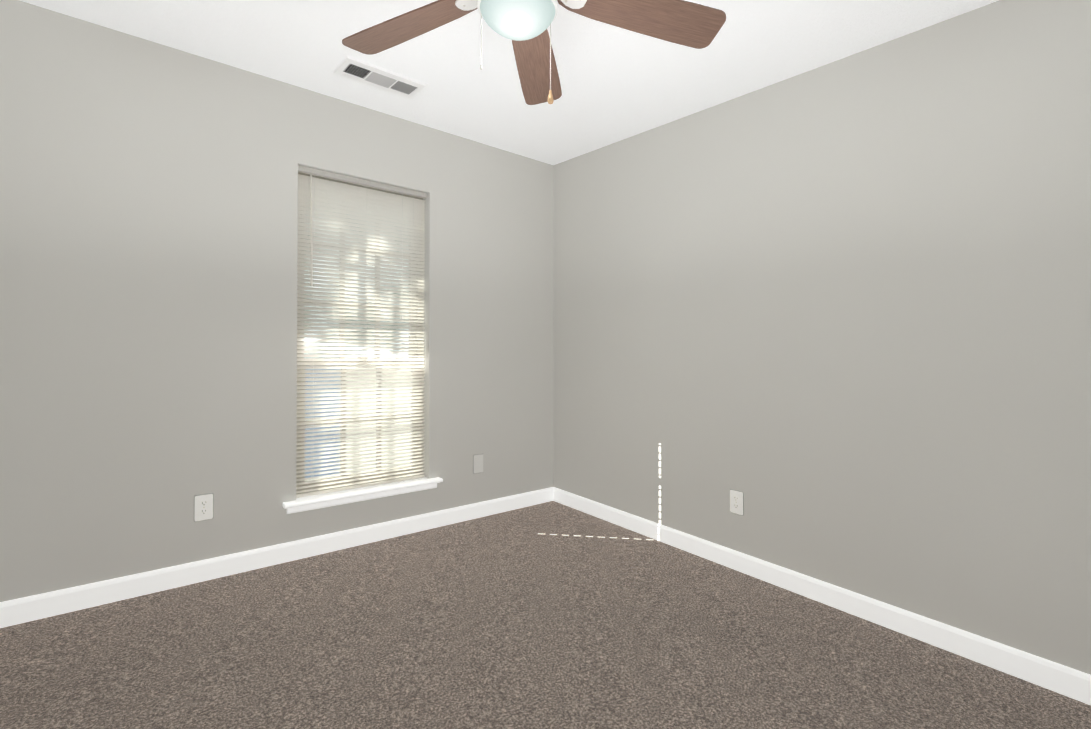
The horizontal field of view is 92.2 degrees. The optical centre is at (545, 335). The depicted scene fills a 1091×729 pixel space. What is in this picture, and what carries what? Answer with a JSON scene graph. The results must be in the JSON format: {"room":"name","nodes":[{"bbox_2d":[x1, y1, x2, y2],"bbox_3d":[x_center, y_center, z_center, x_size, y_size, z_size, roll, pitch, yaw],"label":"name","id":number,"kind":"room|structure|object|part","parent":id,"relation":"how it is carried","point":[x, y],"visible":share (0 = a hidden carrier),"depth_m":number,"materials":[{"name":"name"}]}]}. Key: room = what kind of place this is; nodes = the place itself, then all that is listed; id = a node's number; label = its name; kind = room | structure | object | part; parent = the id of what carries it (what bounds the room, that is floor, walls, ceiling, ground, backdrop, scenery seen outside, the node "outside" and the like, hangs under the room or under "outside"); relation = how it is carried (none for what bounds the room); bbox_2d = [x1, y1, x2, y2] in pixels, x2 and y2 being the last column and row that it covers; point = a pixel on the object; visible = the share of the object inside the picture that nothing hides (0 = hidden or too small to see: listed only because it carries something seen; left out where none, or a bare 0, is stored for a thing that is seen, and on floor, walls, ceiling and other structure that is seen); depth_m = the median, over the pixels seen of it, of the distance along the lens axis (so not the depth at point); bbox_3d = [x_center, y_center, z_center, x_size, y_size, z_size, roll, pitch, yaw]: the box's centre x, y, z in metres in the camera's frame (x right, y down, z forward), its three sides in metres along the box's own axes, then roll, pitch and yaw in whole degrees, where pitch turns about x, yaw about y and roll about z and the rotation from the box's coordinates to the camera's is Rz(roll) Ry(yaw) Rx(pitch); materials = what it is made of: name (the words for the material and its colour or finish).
{"room":"empty bedroom","nodes":[
{"label":"empty bedroom","id":0,"kind":"room"},
{"bbox_2d":[0,0,552,601],"bbox_3d":[-1.161,-0.069,2.911,3.350,2.507,0.150,0,-1,-40],"label":"wall","id":1,"kind":"structure","parent":0,"point":[148,290],"depth_m":2.42,"materials":[{"name":"paint"}]},
{"bbox_2d":[194,493,213,521],"bbox_3d":[-1.588,0.797,2.442,0.076,0.122,0.008,0,-1,-40],"label":"electrical outlet","id":2,"kind":"object","parent":1,"relation":"attached to","point":[203,506],"visible":1,"depth_m":2.44,"materials":[{"name":"white plastic"}]},
{"bbox_2d":[0,487,551,627],"bbox_3d":[-1.104,1.105,2.839,3.000,0.153,0.014,0,-1,-40],"label":"baseboard","id":3,"kind":"structure","parent":1,"relation":"attached to","point":[40,606],"depth_m":2.51,"materials":[{"name":"white"}]},
{"bbox_2d":[296,172,422,494],"bbox_3d":[-1.066,-0.015,3.039,0.751,1.756,0.070,0,-1,-40],"label":"window","id":4,"kind":"structure","parent":1,"relation":"in","point":[359,391],"depth_m":3.03,"materials":[{"name":"glass"}]},
{"bbox_2d":[296,165,426,497],"bbox_3d":[-1.018,-0.015,2.981,0.739,1.752,0.050,0,-1,-40],"label":"window blinds","id":5,"kind":"object","parent":4,"relation":"attached to","point":[360,203],"visible":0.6,"depth_m":2.96,"materials":[{"name":"white"}]},
{"bbox_2d":[283,477,442,513],"bbox_3d":[-1.004,0.886,2.955,0.881,0.078,0.139,0,-1,-40],"label":"window sill","id":6,"kind":"structure","parent":1,"relation":"attached to","point":[318,502],"depth_m":2.88,"materials":[{"name":"white"}]},
{"bbox_2d":[473,454,482,473],"bbox_3d":[-0.435,0.828,3.406,0.076,0.122,0.007,0,-1,-40],"label":"electrical outlet","id":7,"kind":"object","parent":1,"relation":"attached to","point":[477,463],"visible":1,"depth_m":3.40,"materials":[{"name":"grey"}]},
{"bbox_2d":[20,0,998,164],"bbox_3d":[-0.039,-1.325,1.580,3.350,0.222,3.650,0,-1,-40],"label":"ceiling","id":8,"kind":"structure","parent":0,"point":[618,84],"depth_m":2.37,"materials":[{"name":"white"}]},
{"bbox_2d":[333,55,426,98],"bbox_3d":[-0.819,-1.279,2.616,0.405,0.021,0.200,0,-1,-40],"label":"ceiling vent","id":9,"kind":"object","parent":8,"relation":"in","point":[358,70],"visible":1,"depth_m":2.60,"materials":[{"name":"white paint"}]},
{"bbox_2d":[342,0,725,104],"bbox_3d":[-0.095,-0.997,1.556,1.259,0.562,1.272,0,-1,-40],"label":"fan","id":10,"kind":"object","parent":8,"relation":"hanging from","point":[690,24],"depth_m":1.69,"materials":[{"name":"brown wood"}]},
{"bbox_3d":[-0.084,-0.952,1.588,0.228,0.082,0.228,0,-1,-40],"label":"fan shade","id":11,"kind":"part","parent":10,"relation":"part of","materials":[{"name":"white glass"}]},
{"bbox_2d":[0,501,1090,728],"bbox_3d":[-0.039,1.215,1.555,3.350,0.222,3.650,0,-1,-40],"label":"floor","id":12,"kind":"structure","parent":0,"point":[551,615],"depth_m":1.93,"materials":[{"name":"carpet"}]},
{"bbox_2d":[553,0,1090,674],"bbox_3d":[1.189,-0.014,2.593,0.150,2.495,3.350,0,-1,-40],"label":"wall","id":13,"kind":"structure","parent":0,"point":[831,320],"depth_m":2.24,"materials":[{"name":"paint"}]},
{"bbox_2d":[730,489,743,515],"bbox_3d":[0.984,0.857,2.707,0.008,0.121,0.076,0,-1,-40],"label":"electrical outlet","id":14,"kind":"object","parent":13,"relation":"attached to","point":[736,502],"visible":1,"depth_m":2.70,"materials":[{"name":"white plastic"}]},
{"bbox_2d":[552,487,1090,704],"bbox_3d":[1.126,1.158,2.528,0.014,0.147,3.350,0,-1,-40],"label":"baseboard","id":15,"kind":"structure","parent":13,"relation":"attached to","point":[1054,677],"depth_m":2.22,"materials":[{"name":"white"}]},
{"label":"outside","id":16,"kind":"structure","parent":0,"visible":0},
{"bbox_2d":[304,206,410,479],"bbox_3d":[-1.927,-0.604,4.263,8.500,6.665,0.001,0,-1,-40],"label":"window glass","id":17,"kind":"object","parent":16,"point":[355,383],"depth_m":4.50,"materials":[{"name":"clear glass"}]}
]}

